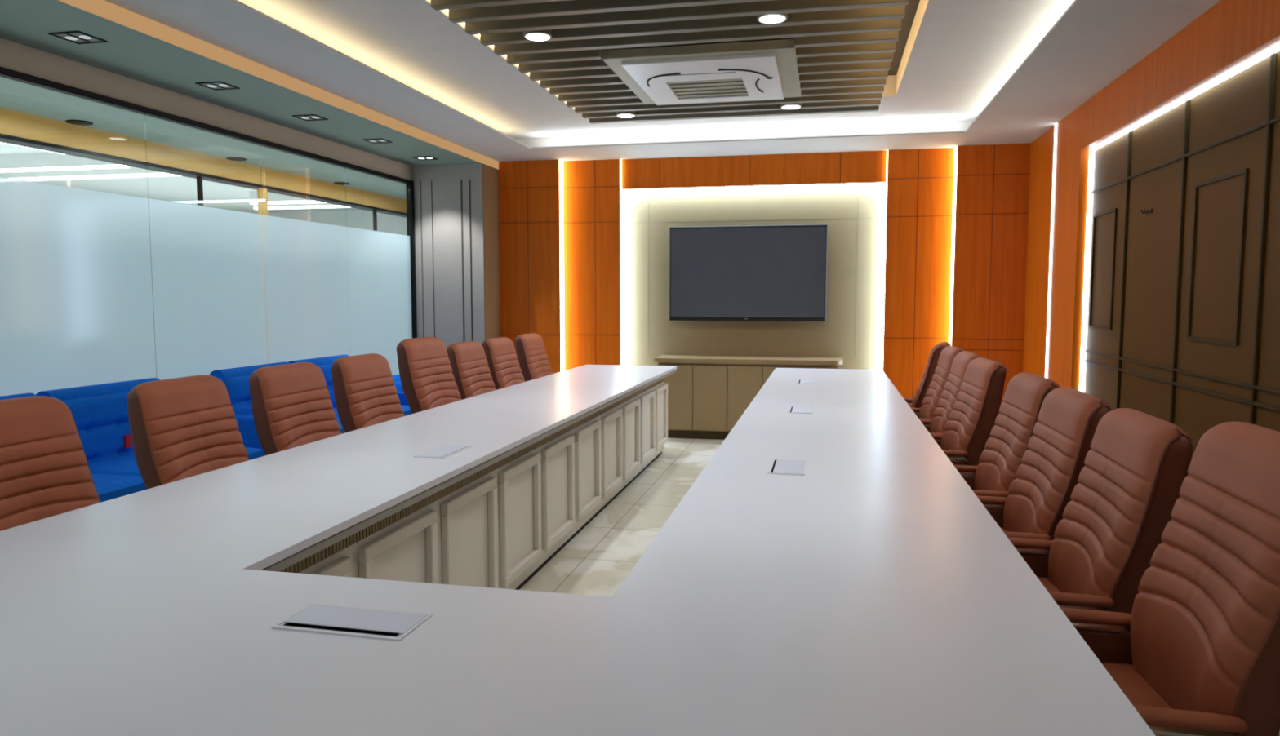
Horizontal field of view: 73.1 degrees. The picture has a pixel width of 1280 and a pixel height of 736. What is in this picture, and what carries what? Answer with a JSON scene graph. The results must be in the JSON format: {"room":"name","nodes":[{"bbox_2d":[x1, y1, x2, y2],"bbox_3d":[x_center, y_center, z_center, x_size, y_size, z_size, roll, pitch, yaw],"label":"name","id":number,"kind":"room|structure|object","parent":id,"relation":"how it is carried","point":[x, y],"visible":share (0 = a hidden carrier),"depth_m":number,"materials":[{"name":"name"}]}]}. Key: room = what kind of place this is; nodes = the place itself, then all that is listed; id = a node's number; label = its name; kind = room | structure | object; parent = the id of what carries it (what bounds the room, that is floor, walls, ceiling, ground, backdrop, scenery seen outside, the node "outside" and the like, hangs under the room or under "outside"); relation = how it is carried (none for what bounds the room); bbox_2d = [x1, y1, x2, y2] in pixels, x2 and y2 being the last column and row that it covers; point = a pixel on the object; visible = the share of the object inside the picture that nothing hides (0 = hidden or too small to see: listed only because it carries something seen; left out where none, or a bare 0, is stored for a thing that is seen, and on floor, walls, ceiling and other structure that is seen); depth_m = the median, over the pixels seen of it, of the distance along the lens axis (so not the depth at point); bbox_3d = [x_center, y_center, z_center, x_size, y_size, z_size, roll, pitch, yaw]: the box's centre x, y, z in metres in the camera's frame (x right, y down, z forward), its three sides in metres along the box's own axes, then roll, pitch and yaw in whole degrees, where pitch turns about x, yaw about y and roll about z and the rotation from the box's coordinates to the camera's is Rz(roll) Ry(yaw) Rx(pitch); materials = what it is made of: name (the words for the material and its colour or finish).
{"room":"conference room","nodes":[
{"label":"conference room","id":0,"kind":"room"},
{"bbox_2d":[0,142,360,214],"bbox_3d":[-7.148,-2.040,7.025,7.000,0.100,15.000,1,5,12],"label":"ceiling","id":1,"kind":"structure","parent":0,"point":[181,189],"depth_m":11.32,"materials":[{"name":"white paint"}]},
{"bbox_2d":[0,142,62,154],"bbox_3d":[-5.321,-1.823,6.047,0.050,0.170,3.030,1,5,12],"label":"lamp","id":2,"kind":"object","parent":1,"relation":"attached to","point":[0,142],"visible":0.1,"depth_m":7.21,"materials":[{"name":"white plastic"}]},
{"bbox_2d":[0,152,128,173],"bbox_3d":[-5.907,-2.029,8.512,2.000,0.170,0.040,1,5,12],"label":"lamp","id":3,"kind":"object","parent":1,"relation":"attached to","point":[42,162],"visible":0.61,"depth_m":8.47,"materials":[{"name":"white plastic"}]},
{"bbox_2d":[0,164,128,173],"bbox_3d":[-5.907,-1.959,8.518,2.000,0.030,0.040,1,5,12],"label":"diffuser","id":4,"kind":"object","parent":3,"relation":"attached to","point":[6,168],"depth_m":8.47,"materials":[{"name":"white plastic"}]},
{"bbox_2d":[0,166,180,181],"bbox_3d":[-6.029,-2.080,9.130,2.700,0.170,0.060,1,5,12],"label":"lamp","id":5,"kind":"object","parent":1,"relation":"attached to","point":[131,172],"visible":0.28,"depth_m":9.06,"materials":[{"name":"white plastic"}]},
{"bbox_2d":[9,173,180,181],"bbox_3d":[-6.029,-2.011,9.136,2.700,0.030,0.060,1,5,12],"label":"diffuser","id":6,"kind":"object","parent":5,"relation":"attached to","point":[45,176],"depth_m":9.08,"materials":[{"name":"white plastic"}]},
{"bbox_2d":[249,191,325,204],"bbox_3d":[-4.692,-2.280,11.524,1.100,0.170,0.080,1,5,12],"label":"lamp","id":7,"kind":"object","parent":1,"relation":"attached to","point":[273,198],"visible":0.57,"depth_m":11.51,"materials":[{"name":"white plastic"}]},
{"bbox_2d":[249,200,325,204],"bbox_3d":[-4.692,-2.210,11.530,1.100,0.030,0.080,1,5,12],"label":"diffuser","id":8,"kind":"object","parent":7,"relation":"attached to","point":[253,202],"depth_m":11.51,"materials":[{"name":"white plastic"}]},
{"bbox_2d":[253,203,351,209],"bbox_3d":[-4.766,-2.334,12.172,1.480,0.170,0.080,1,5,12],"label":"lamp","id":9,"kind":"object","parent":1,"relation":"attached to","point":[304,206],"visible":0.46,"depth_m":12.14,"materials":[{"name":"white plastic"}]},
{"bbox_2d":[0,76,406,199],"bbox_3d":[-3.164,-1.668,6.193,0.870,0.045,15.000,1,5,12],"label":"ceiling","id":10,"kind":"structure","parent":0,"point":[15,95],"depth_m":6.03,"materials":[{"name":"paint"}]},
{"bbox_2d":[65,120,93,125],"bbox_3d":[-3.635,-1.590,5.603,0.150,0.012,0.150,1,5,12],"label":"recessed light","id":11,"kind":"object","parent":10,"relation":"in","point":[79,122],"visible":1,"depth_m":5.57,"materials":[{"name":"black metal"}]},
{"bbox_2d":[226,157,246,161],"bbox_3d":[-3.313,-1.714,7.094,0.150,0.012,0.150,1,5,12],"label":"recessed light","id":12,"kind":"object","parent":10,"relation":"in","point":[238,159],"visible":1,"depth_m":7.07,"materials":[{"name":"black metal"}]},
{"bbox_2d":[333,182,349,185],"bbox_3d":[-2.979,-1.842,8.633,0.150,0.012,0.150,1,5,12],"label":"recessed light","id":13,"kind":"object","parent":10,"relation":"in","point":[335,183],"visible":1,"depth_m":8.61,"materials":[{"name":"black metal"}]},
{"bbox_2d":[0,0,479,165],"bbox_3d":[-2.876,-1.615,3.450,0.730,0.155,9.770,1,5,12],"label":"ceiling","id":14,"kind":"structure","parent":0,"point":[128,52],"depth_m":4.86,"materials":[{"name":"paint"}]},
{"bbox_2d":[48,31,107,44],"bbox_3d":[-2.711,-1.594,4.171,0.170,0.006,0.170,1,5,12],"label":"recessed light","id":15,"kind":"object","parent":14,"relation":"in","point":[78,37],"visible":1,"depth_m":4.16,"materials":[{"name":"black metal"}]},
{"bbox_2d":[195,81,239,90],"bbox_3d":[-2.504,-1.673,5.125,0.170,0.006,0.170,1,5,12],"label":"recessed light","id":16,"kind":"object","parent":14,"relation":"in","point":[215,86],"visible":1,"depth_m":5.12,"materials":[{"name":"black metal"}]},
{"bbox_2d":[57,0,498,169],"bbox_3d":[-2.471,-1.584,3.565,0.014,0.074,10.160,1,5,12],"label":"ceiling trim","id":17,"kind":"structure","parent":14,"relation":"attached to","point":[102,8],"depth_m":4.84,"materials":[{"name":"orange wood"}]},
{"bbox_2d":[292,114,328,121],"bbox_3d":[-2.306,-1.750,6.041,0.170,0.006,0.170,1,5,12],"label":"recessed light","id":18,"kind":"object","parent":14,"relation":"in","point":[311,117],"visible":1,"depth_m":6.03,"materials":[{"name":"black metal"}]},
{"bbox_2d":[362,138,392,143],"bbox_3d":[-2.109,-1.825,6.947,0.170,0.006,0.170,1,5,12],"label":"recessed light","id":19,"kind":"object","parent":14,"relation":"in","point":[371,140],"visible":1,"depth_m":6.94,"materials":[{"name":"black metal"}]},
{"bbox_2d":[412,155,438,160],"bbox_3d":[-1.941,-1.898,7.818,0.170,0.006,0.170,1,5,12],"label":"recessed light","id":20,"kind":"object","parent":14,"relation":"in","point":[421,158],"visible":1,"depth_m":7.82,"materials":[{"name":"black metal"}]},
{"bbox_2d":[148,209,407,373],"bbox_3d":[-6.723,-0.663,7.048,8.070,2.850,15.200,1,5,12],"label":"wall","id":21,"kind":"structure","parent":0,"point":[362,219],"depth_m":14.17,"materials":[{"name":"glass"}]},
{"bbox_2d":[196,176,203,206],"bbox_3d":[-3.488,-0.387,6.934,0.030,2.320,0.030,1,5,12],"label":"trim","id":22,"kind":"structure","parent":21,"relation":"attached to","point":[199,179],"depth_m":6.84,"materials":[{"name":"black metal"}]},
{"bbox_2d":[0,133,406,217],"bbox_3d":[-3.656,-1.487,6.314,0.145,0.025,15.000,1,5,12],"label":"trim","id":23,"kind":"structure","parent":21,"relation":"attached to","point":[6,139],"depth_m":6.53,"materials":[{"name":"black metal"}]},
{"bbox_2d":[0,107,406,213],"bbox_3d":[-3.658,-1.614,6.304,0.140,0.230,15.000,1,5,12],"label":"trim","id":24,"kind":"structure","parent":21,"relation":"attached to","point":[14,123],"depth_m":6.51,"materials":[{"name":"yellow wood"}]},
{"bbox_2d":[0,37,410,180],"bbox_3d":[-3.262,-1.549,3.539,0.060,0.300,9.770,1,5,12],"label":"trim","id":25,"kind":"structure","parent":21,"relation":"attached to","point":[15,56],"depth_m":5.27,"materials":[{"name":"paint"}]},
{"bbox_2d":[0,66,417,396],"bbox_3d":[-3.233,-0.178,3.647,0.060,2.450,9.770,1,5,12],"label":"glass partition","id":26,"kind":"structure","parent":21,"relation":"in","point":[77,308],"depth_m":5.31,"materials":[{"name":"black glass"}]},
{"bbox_2d":[257,187,268,353],"bbox_3d":[-3.324,-0.451,7.694,0.030,2.320,0.100,1,5,12],"label":"trim","id":27,"kind":"structure","parent":21,"relation":"attached to","point":[262,193],"depth_m":7.59,"materials":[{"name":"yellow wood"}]},
{"bbox_2d":[373,209,377,231],"bbox_3d":[-2.914,-0.608,9.584,0.030,2.320,0.030,1,5,12],"label":"trim","id":28,"kind":"structure","parent":21,"relation":"attached to","point":[375,215],"depth_m":9.49,"materials":[{"name":"black metal"}]},
{"bbox_2d":[410,163,484,349],"bbox_3d":[-1.789,-0.746,8.656,0.765,2.750,0.690,1,5,12],"label":"wall column","id":29,"kind":"structure","parent":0,"point":[446,193],"depth_m":8.28,"materials":[{"name":"laminate"}]},
{"bbox_2d":[420,179,472,342],"bbox_3d":[-1.856,-0.569,8.330,0.514,2.450,0.006,1,5,12],"label":"trim","id":30,"kind":"structure","parent":29,"relation":"attached to","point":[460,180],"depth_m":8.27,"materials":[{"name":"black metal"}]},
{"bbox_2d":[482,163,500,340],"bbox_3d":[-1.443,-0.696,8.437,0.005,2.505,0.396,1,5,12],"label":"trim","id":31,"kind":"structure","parent":29,"relation":"attached to","point":[490,175],"depth_m":8.39,"materials":[{"name":"brown laminate"}]},
{"bbox_2d":[104,0,1221,161],"bbox_3d":[-0.042,-1.740,3.180,4.920,0.300,10.460,1,5,12],"label":"ceiling","id":32,"kind":"structure","parent":0,"point":[970,72],"depth_m":5.49,"materials":[{"name":"paint"}]},
{"bbox_2d":[444,9,529,73],"bbox_3d":[-1.048,-1.862,4.368,0.010,0.010,5.130,1,5,12],"label":"led strip","id":33,"kind":"object","parent":32,"relation":"attached to","point":[446,11],"visible":0.02,"depth_m":4.75,"materials":[{"name":"white plastic"}]},
{"bbox_2d":[430,0,908,124],"bbox_3d":[0.161,-1.807,4.331,2.290,0.052,5.240,1,5,12],"label":"slatted panel","id":34,"kind":"object","parent":32,"relation":"attached to","point":[840,55],"visible":1,"depth_m":4.91,"materials":[{"name":"laminate"}]},
{"bbox_2d":[523,29,551,40],"bbox_3d":[-0.560,-1.836,4.732,0.156,0.052,0.156,1,5,12],"label":"recessed light","id":35,"kind":"object","parent":34,"relation":"attached to","point":[538,35],"visible":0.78,"depth_m":4.70,"materials":[{"name":"plastic"}]},
{"bbox_2d":[616,111,635,118],"bbox_3d":[-0.111,-2.009,6.807,0.156,0.052,0.156,1,5,12],"label":"recessed light","id":36,"kind":"object","parent":34,"relation":"attached to","point":[625,114],"visible":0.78,"depth_m":6.76,"materials":[{"name":"plastic"}]},
{"bbox_2d":[621,53,783,105],"bbox_3d":[0.456,-1.906,5.691,0.920,0.077,1.130,1,5,12],"label":"air conditioner","id":37,"kind":"object","parent":34,"relation":"attached to","point":[754,77],"visible":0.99,"depth_m":5.58,"materials":[{"name":"white plastic"}]},
{"bbox_2d":[666,78,748,97],"bbox_3d":[0.464,-1.897,5.851,0.500,0.008,0.458,1,5,12],"label":"grille","id":38,"kind":"object","parent":37,"relation":"attached to","point":[733,86],"depth_m":5.86,"materials":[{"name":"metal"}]},
{"bbox_2d":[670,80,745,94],"bbox_3d":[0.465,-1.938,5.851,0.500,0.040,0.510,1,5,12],"label":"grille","id":39,"kind":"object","parent":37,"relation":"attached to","point":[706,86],"depth_m":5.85,"materials":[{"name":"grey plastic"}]},
{"bbox_2d":[756,13,787,23],"bbox_3d":[0.678,-1.811,4.425,0.156,0.052,0.156,1,5,12],"label":"recessed light","id":40,"kind":"object","parent":34,"relation":"attached to","point":[778,18],"visible":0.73,"depth_m":4.41,"materials":[{"name":"plastic"}]},
{"bbox_2d":[780,102,801,109],"bbox_3d":[1.135,-1.983,6.488,0.156,0.052,0.156,1,5,12],"label":"recessed light","id":41,"kind":"object","parent":34,"relation":"attached to","point":[786,106],"visible":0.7,"depth_m":6.45,"materials":[{"name":"plastic"}]},
{"bbox_2d":[473,0,919,75],"bbox_3d":[0.143,-1.982,4.100,2.495,0.030,5.210,1,5,12],"label":"ceiling","id":42,"kind":"structure","parent":0,"point":[911,8],"depth_m":5.51,"materials":[{"name":"paint"}]},
{"bbox_2d":[519,438,1279,735],"bbox_3d":[-0.275,1.112,3.519,5.980,0.100,10.560,1,5,12],"label":"floor","id":43,"kind":"structure","parent":0,"point":[597,560],"depth_m":5.02,"materials":[{"name":"tile"}]},
{"bbox_2d":[0,395,101,531],"bbox_3d":[-1.695,0.620,2.595,0.634,1.032,0.554,1,5,12],"label":"chair","id":44,"kind":"object","parent":43,"relation":"on","point":[45,472],"visible":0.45,"depth_m":2.67,"materials":[{"name":"brown leather"}]},
{"bbox_2d":[0,377,264,502],"bbox_3d":[-2.634,0.564,4.160,0.740,0.885,1.580,1,5,12],"label":"sofa","id":45,"kind":"object","parent":43,"relation":"on","point":[100,413],"visible":0.2,"depth_m":4.40,"materials":[{"name":"blue fabric"}]},
{"bbox_2d":[61,391,133,464],"bbox_3d":[-2.826,0.403,4.593,0.178,0.535,0.782,1,5,12],"label":"cushion","id":46,"kind":"object","parent":45,"relation":"on","point":[101,420],"depth_m":4.45,"materials":[{"name":"blue fabric"}]},
{"bbox_2d":[90,473,146,502],"bbox_3d":[-2.635,0.619,3.759,0.570,0.182,0.782,1,5,12],"label":"seat cushion","id":47,"kind":"object","parent":45,"relation":"on","point":[108,486],"depth_m":3.92,"materials":[{"name":"blue fabric"}]},
{"bbox_2d":[88,447,264,476],"bbox_3d":[-2.468,0.555,4.528,0.570,0.182,0.782,1,5,12],"label":"seat cushion","id":48,"kind":"object","parent":45,"relation":"on","point":[124,464],"depth_m":4.37,"materials":[{"name":"blue fabric"}]},
{"bbox_2d":[126,375,249,489],"bbox_3d":[-1.533,0.558,3.343,0.634,1.032,0.554,1,5,10],"label":"chair","id":49,"kind":"object","parent":43,"relation":"on","point":[182,428],"visible":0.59,"depth_m":3.25,"materials":[{"name":"brown leather"}]},
{"bbox_2d":[248,362,342,455],"bbox_3d":[-1.389,0.502,4.008,0.634,1.032,0.554,1,5,12],"label":"chair","id":50,"kind":"object","parent":43,"relation":"on","point":[292,406],"visible":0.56,"depth_m":3.92,"materials":[{"name":"brown leather"}]},
{"bbox_2d":[208,355,411,456],"bbox_3d":[-2.210,0.401,6.117,0.740,0.885,1.560,1,5,12],"label":"sofa","id":51,"kind":"object","parent":43,"relation":"on","point":[236,380],"visible":0.09,"depth_m":5.53,"materials":[{"name":"blue fabric"}]},
{"bbox_2d":[219,375,253,415],"bbox_3d":[-2.567,0.303,5.786,0.178,0.535,0.772,1,5,12],"label":"cushion","id":52,"kind":"object","parent":51,"relation":"on","point":[237,386],"depth_m":5.49,"materials":[{"name":"blue fabric"}]},
{"bbox_2d":[317,364,336,408],"bbox_3d":[-2.402,0.240,6.546,0.178,0.535,0.772,1,5,12],"label":"cushion","id":53,"kind":"object","parent":51,"relation":"on","point":[326,368],"depth_m":6.48,"materials":[{"name":"blue fabric"}]},
{"bbox_2d":[336,417,345,434],"bbox_3d":[-2.199,0.451,5.770,0.570,0.182,0.672,1,5,12],"label":"seat cushion","id":54,"kind":"object","parent":51,"relation":"on","point":[338,420],"depth_m":5.66,"materials":[{"name":"blue fabric"}]},
{"bbox_2d":[333,405,411,417],"bbox_3d":[-2.055,0.396,6.433,0.570,0.182,0.672,1,5,12],"label":"seat cushion","id":55,"kind":"object","parent":51,"relation":"on","point":[406,411],"depth_m":6.50,"materials":[{"name":"blue fabric"}]},
{"bbox_2d":[330,353,404,432],"bbox_3d":[-1.252,0.450,4.641,0.634,1.032,0.554,1,5,12],"label":"chair","id":56,"kind":"object","parent":43,"relation":"on","point":[365,391],"visible":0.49,"depth_m":4.54,"materials":[{"name":"brown leather"}]},
{"bbox_2d":[391,374,403,391],"bbox_3d":[-1.881,0.391,7.647,0.740,0.650,0.800,1,5,12],"label":"sofa","id":57,"kind":"object","parent":43,"relation":"on","point":[397,384],"visible":0.02,"depth_m":7.57,"materials":[{"name":"blue fabric"}]},
{"bbox_2d":[394,381,403,391],"bbox_3d":[-2.156,0.262,7.696,0.178,0.300,0.792,1,5,12],"label":"cushion","id":58,"kind":"object","parent":57,"relation":"on","point":[397,384],"depth_m":7.54,"materials":[{"name":"blue fabric"}]},
{"bbox_2d":[396,337,461,413],"bbox_3d":[-1.103,0.362,5.324,0.634,1.092,0.554,1,5,15],"label":"chair","id":59,"kind":"object","parent":43,"relation":"on","point":[427,379],"visible":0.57,"depth_m":5.23,"materials":[{"name":"brown leather"}]},
{"bbox_2d":[446,341,496,399],"bbox_3d":[-0.961,0.338,5.985,0.634,1.032,0.554,1,5,12],"label":"chair","id":60,"kind":"object","parent":43,"relation":"on","point":[468,364],"visible":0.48,"depth_m":5.88,"materials":[{"name":"brown leather"}]},
{"bbox_2d":[481,337,524,390],"bbox_3d":[-0.832,0.288,6.579,0.634,1.032,0.554,1,5,12],"label":"chair","id":61,"kind":"object","parent":43,"relation":"on","point":[501,357],"visible":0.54,"depth_m":6.47,"materials":[{"name":"brown leather"}]},
{"bbox_2d":[515,333,552,382],"bbox_3d":[-0.682,0.230,7.271,0.634,1.032,0.554,1,5,12],"label":"chair","id":62,"kind":"object","parent":43,"relation":"on","point":[532,358],"visible":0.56,"depth_m":7.12,"materials":[{"name":"brown leather"}]},
{"bbox_2d":[0,364,1155,735],"bbox_3d":[0.068,0.629,4.195,2.510,0.750,6.500,1,5,12],"label":"conference table","id":63,"kind":"object","parent":43,"relation":"on","point":[871,591],"visible":0.98,"depth_m":1.72,"materials":[{"name":"laminate"}]},
{"bbox_2d":[271,603,432,641],"bbox_3d":[-0.528,0.468,1.591,0.259,0.005,0.130,1,5,13],"label":"socket","id":64,"kind":"object","parent":63,"relation":"on","point":[367,623],"visible":1,"depth_m":1.59,"materials":[{"name":"plastic"}]},
{"bbox_2d":[413,444,471,458],"bbox_3d":[-0.760,0.322,3.343,0.124,0.004,0.256,1,5,12],"label":"socket","id":65,"kind":"object","parent":63,"relation":"on","point":[443,451],"visible":1,"depth_m":3.32,"materials":[{"name":"plastic"}]},
{"bbox_2d":[767,459,806,475],"bbox_3d":[0.518,0.348,3.027,0.123,0.005,0.270,1,5,12],"label":"socket","id":66,"kind":"object","parent":63,"relation":"on","point":[786,467],"visible":1,"depth_m":3.02,"materials":[{"name":"plastic"}]},
{"bbox_2d":[787,406,813,413],"bbox_3d":[0.846,0.222,4.542,0.123,0.005,0.277,1,5,12],"label":"socket","id":67,"kind":"object","parent":63,"relation":"on","point":[800,410],"visible":1,"depth_m":4.54,"materials":[{"name":"plastic"}]},
{"bbox_2d":[796,379,815,384],"bbox_3d":[1.160,0.099,6.019,0.122,0.005,0.285,1,5,12],"label":"socket","id":68,"kind":"object","parent":63,"relation":"on","point":[805,382],"visible":1,"depth_m":5.99,"materials":[{"name":"plastic"}]},
{"bbox_2d":[653,355,842,439],"bbox_3d":[1.030,0.285,8.232,1.740,0.765,0.445,1,5,12],"label":"credenza","id":69,"kind":"object","parent":43,"relation":"on","point":[708,396],"visible":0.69,"depth_m":8.10,"materials":[{"name":"beige laminate"}]},
{"bbox_2d":[653,355,842,365],"bbox_3d":[1.030,-0.076,8.201,1.740,0.040,0.445,1,5,12],"label":"countertop","id":70,"kind":"structure","parent":69,"relation":"on","point":[664,358],"depth_m":8.06,"materials":[{"name":"beige laminate"}]},
{"bbox_2d":[902,342,951,415],"bbox_3d":[1.829,0.330,6.074,0.634,1.032,0.554,2,5,24],"label":"chair","id":71,"kind":"object","parent":43,"relation":"on","point":[915,402],"visible":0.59,"depth_m":5.75,"materials":[{"name":"brown leather"}]},
{"bbox_2d":[911,346,964,428],"bbox_3d":[1.708,0.377,5.513,0.634,1.032,0.554,1,5,12],"label":"chair","id":72,"kind":"object","parent":43,"relation":"on","point":[929,404],"visible":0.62,"depth_m":5.36,"materials":[{"name":"brown leather"}]},
{"bbox_2d":[920,351,981,444],"bbox_3d":[1.595,0.422,4.966,0.634,1.032,0.554,1,5,12],"label":"chair","id":73,"kind":"object","parent":43,"relation":"on","point":[945,404],"visible":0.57,"depth_m":4.86,"materials":[{"name":"brown leather"}]},
{"bbox_2d":[930,357,1006,477],"bbox_3d":[1.482,0.468,4.423,0.634,1.032,0.554,1,5,9],"label":"chair","id":74,"kind":"object","parent":43,"relation":"on","point":[970,424],"visible":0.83,"depth_m":4.16,"materials":[{"name":"brown leather"}]},
{"bbox_2d":[953,372,1060,511],"bbox_3d":[1.326,0.540,3.558,0.634,1.032,0.554,1,5,10],"label":"chair","id":75,"kind":"object","parent":43,"relation":"on","point":[1025,393],"visible":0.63,"depth_m":3.43,"materials":[{"name":"brown leather"}]},
{"bbox_2d":[974,372,1060,492],"bbox_3d":[1.524,0.324,3.505,0.230,0.594,0.494,1,5,10],"label":"cushion","id":76,"kind":"object","parent":75,"relation":"on","point":[1025,393],"depth_m":3.42,"materials":[{"name":"brown leather"}]},
{"bbox_2d":[976,386,1111,556],"bbox_3d":[1.199,0.589,2.973,0.634,1.032,0.554,1,5,11],"label":"chair","id":77,"kind":"object","parent":43,"relation":"on","point":[1045,482],"visible":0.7,"depth_m":2.81,"materials":[{"name":"brown leather"}]},
{"bbox_2d":[1003,386,1111,534],"bbox_3d":[1.397,0.373,2.916,0.230,0.594,0.494,1,5,11],"label":"cushion","id":78,"kind":"object","parent":77,"relation":"on","point":[1045,482],"depth_m":2.80,"materials":[{"name":"brown leather"}]},
{"bbox_2d":[1007,408,1192,635],"bbox_3d":[1.093,0.635,2.413,0.634,1.032,0.554,1,5,12],"label":"chair","id":79,"kind":"object","parent":43,"relation":"on","point":[1137,463],"visible":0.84,"depth_m":2.19,"materials":[{"name":"brown leather"}]},
{"bbox_2d":[1048,408,1191,596],"bbox_3d":[1.290,0.420,2.353,0.230,0.594,0.494,1,5,12],"label":"cushion","id":80,"kind":"object","parent":79,"relation":"on","point":[1137,463],"depth_m":2.20,"materials":[{"name":"brown leather"}]},
{"bbox_2d":[1060,422,1279,735],"bbox_3d":[0.992,0.661,1.801,0.634,1.082,0.554,1,5,12],"label":"chair","id":81,"kind":"object","parent":43,"relation":"on","point":[1200,656],"visible":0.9,"depth_m":1.69,"materials":[{"name":"brown leather"}]},
{"bbox_2d":[1130,422,1279,715],"bbox_3d":[1.189,0.421,1.738,0.230,0.594,0.494,1,5,12],"label":"cushion","id":82,"kind":"object","parent":81,"relation":"on","point":[1205,615],"depth_m":1.69,"materials":[{"name":"brown leather"}]},
{"bbox_2d":[1022,0,1279,391],"bbox_3d":[2.441,-0.405,2.753,0.200,3.050,10.460,1,5,12],"label":"wall","id":83,"kind":"structure","parent":0,"point":[1229,34],"depth_m":6.04,"materials":[{"name":"orange wood"}]},
{"bbox_2d":[1044,123,1057,377],"bbox_3d":[3.205,-0.558,6.753,0.018,2.650,0.056,1,5,12],"label":"led strip","id":84,"kind":"object","parent":83,"relation":"attached to","point":[1055,125],"visible":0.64,"depth_m":6.72,"materials":[{"name":"white plastic"}]},
{"bbox_2d":[1079,150,1094,392],"bbox_3d":[3.123,-0.335,6.065,0.032,2.360,0.012,1,5,12],"label":"led strip","id":85,"kind":"object","parent":83,"relation":"attached to","point":[1091,153],"visible":0.57,"depth_m":6.03,"materials":[{"name":"white plastic"}]},
{"bbox_2d":[1084,50,1279,462],"bbox_3d":[2.295,-0.010,2.171,0.028,2.360,8.000,1,5,12],"label":"panelling","id":86,"kind":"object","parent":83,"relation":"attached to","point":[1184,317],"visible":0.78,"depth_m":4.31,"materials":[{"name":"brown laminate"}]},
{"bbox_2d":[1140,208,1152,214],"bbox_3d":[2.884,-0.893,4.926,0.041,0.026,0.090,1,5,12],"label":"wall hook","id":87,"kind":"object","parent":86,"relation":"attached to","point":[1150,211],"visible":1,"depth_m":4.90,"materials":[{"name":"metal"}]},
{"bbox_2d":[1089,43,1279,151],"bbox_3d":[2.278,-1.180,2.070,0.032,0.012,7.986,1,5,12],"label":"led strip","id":88,"kind":"object","parent":83,"relation":"attached to","point":[1276,48],"visible":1,"depth_m":4.25,"materials":[{"name":"white plastic"}]},
{"bbox_3d":[0.855,-0.883,8.488,5.930,3.050,0.120,1,5,12],"label":"wall","id":89,"kind":"structure","parent":0,"visible":0},
{"bbox_2d":[497,160,564,373],"bbox_3d":[-1.057,-0.710,8.706,0.642,2.670,0.291,1,5,12],"label":"wall panel","id":90,"kind":"object","parent":89,"relation":"attached to","point":[529,196],"depth_m":8.53,"materials":[{"name":"orange wood"}]},
{"bbox_2d":[563,159,625,370],"bbox_3d":[-0.453,-0.704,8.627,0.596,2.670,0.191,1,5,12],"label":"wall panel","id":91,"kind":"object","parent":89,"relation":"attached to","point":[592,190],"depth_m":8.51,"materials":[{"name":"orange wood"}]},
{"bbox_2d":[622,182,885,369],"bbox_3d":[1.051,-0.536,8.336,2.500,2.385,0.147,1,5,12],"label":"panel","id":92,"kind":"object","parent":89,"relation":"attached to","point":[854,215],"depth_m":8.32,"materials":[{"name":"beige paint"}]},
{"bbox_2d":[669,224,827,321],"bbox_3d":[1.029,-0.908,8.320,1.504,0.908,0.083,1,5,12],"label":"television","id":93,"kind":"object","parent":92,"relation":"attached to","point":[762,273],"visible":1,"depth_m":8.29,"materials":[{"name":"black plastic"}]},
{"bbox_2d":[621,151,886,189],"bbox_3d":[1.051,-1.867,8.219,2.498,0.285,0.161,1,5,12],"label":"wall panel","id":94,"kind":"object","parent":89,"relation":"attached to","point":[868,166],"visible":0.95,"depth_m":8.13,"materials":[{"name":"orange wood"}]},
{"bbox_2d":[880,147,954,405],"bbox_3d":[2.549,-0.650,7.981,0.596,2.670,0.191,1,5,12],"label":"wall panel","id":95,"kind":"object","parent":89,"relation":"attached to","point":[920,182],"depth_m":7.86,"materials":[{"name":"orange wood"}]},
{"bbox_2d":[948,143,1030,413],"bbox_3d":[3.117,-0.635,7.807,0.612,2.670,0.291,1,5,12],"label":"wall panel","id":96,"kind":"object","parent":89,"relation":"attached to","point":[993,180],"depth_m":7.63,"materials":[{"name":"orange wood"}]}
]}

